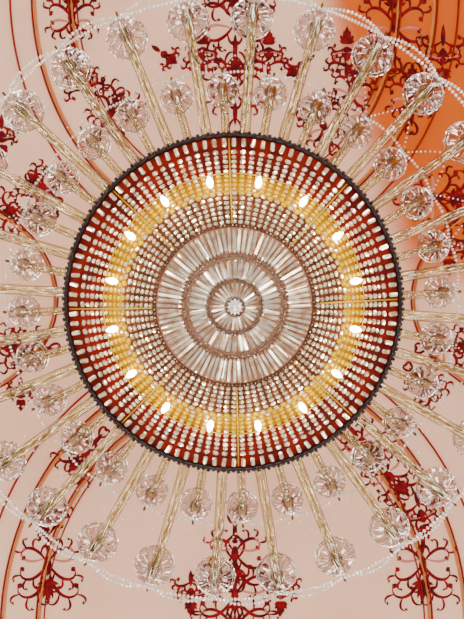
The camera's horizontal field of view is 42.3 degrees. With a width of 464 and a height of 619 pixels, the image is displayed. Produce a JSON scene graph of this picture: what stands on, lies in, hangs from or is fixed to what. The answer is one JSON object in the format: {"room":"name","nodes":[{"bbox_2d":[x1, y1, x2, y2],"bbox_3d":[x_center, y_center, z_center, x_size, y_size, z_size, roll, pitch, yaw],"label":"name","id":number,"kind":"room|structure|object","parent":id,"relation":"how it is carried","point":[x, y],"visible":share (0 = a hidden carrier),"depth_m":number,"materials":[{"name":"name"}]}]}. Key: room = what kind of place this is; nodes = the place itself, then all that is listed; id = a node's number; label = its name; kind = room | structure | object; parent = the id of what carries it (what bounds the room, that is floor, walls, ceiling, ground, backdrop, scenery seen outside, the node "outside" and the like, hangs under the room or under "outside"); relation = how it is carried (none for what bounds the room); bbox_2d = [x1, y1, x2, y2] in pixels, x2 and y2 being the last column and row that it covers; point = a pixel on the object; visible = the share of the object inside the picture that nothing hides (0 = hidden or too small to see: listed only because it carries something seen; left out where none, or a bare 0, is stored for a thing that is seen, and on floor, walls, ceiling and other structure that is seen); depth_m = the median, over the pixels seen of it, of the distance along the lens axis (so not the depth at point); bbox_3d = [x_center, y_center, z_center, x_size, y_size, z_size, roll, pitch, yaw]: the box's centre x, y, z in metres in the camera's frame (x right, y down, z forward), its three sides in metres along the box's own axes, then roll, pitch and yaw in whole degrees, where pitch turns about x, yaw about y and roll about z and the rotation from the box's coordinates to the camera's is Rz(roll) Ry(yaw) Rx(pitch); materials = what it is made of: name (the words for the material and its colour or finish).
{"room":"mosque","nodes":[
{"label":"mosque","id":0,"kind":"room"},
{"bbox_2d":[0,0,463,618],"bbox_3d":[-0.018,-0.169,7.650,16.000,0.300,16.000,0,-88,-1],"label":"ceiling","id":1,"kind":"structure","parent":0,"point":[359,597],"depth_m":7.54,"materials":[{"name":"paint"}]},
{"bbox_2d":[0,0,463,605],"bbox_3d":[0.002,-0.089,5.646,4.932,3.690,4.931,-28,-88,1],"label":"crystal chandelier","id":2,"kind":"object","parent":1,"relation":"hanging from","point":[233,302],"visible":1,"depth_m":4.44,"materials":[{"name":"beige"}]},
{"bbox_2d":[0,0,463,618],"bbox_3d":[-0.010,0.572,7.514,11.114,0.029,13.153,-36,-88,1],"label":"trim","id":3,"kind":"structure","parent":1,"relation":"attached to","point":[437,1],"depth_m":7.48,"materials":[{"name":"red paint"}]},
{"bbox_2d":[0,0,463,618],"bbox_3d":[0.009,0.083,7.500,6.192,0.019,9.660,0,-88,-1],"label":"ornament","id":4,"kind":"object","parent":1,"relation":"attached to","point":[401,487],"depth_m":7.46,"materials":[{"name":"red paint"}]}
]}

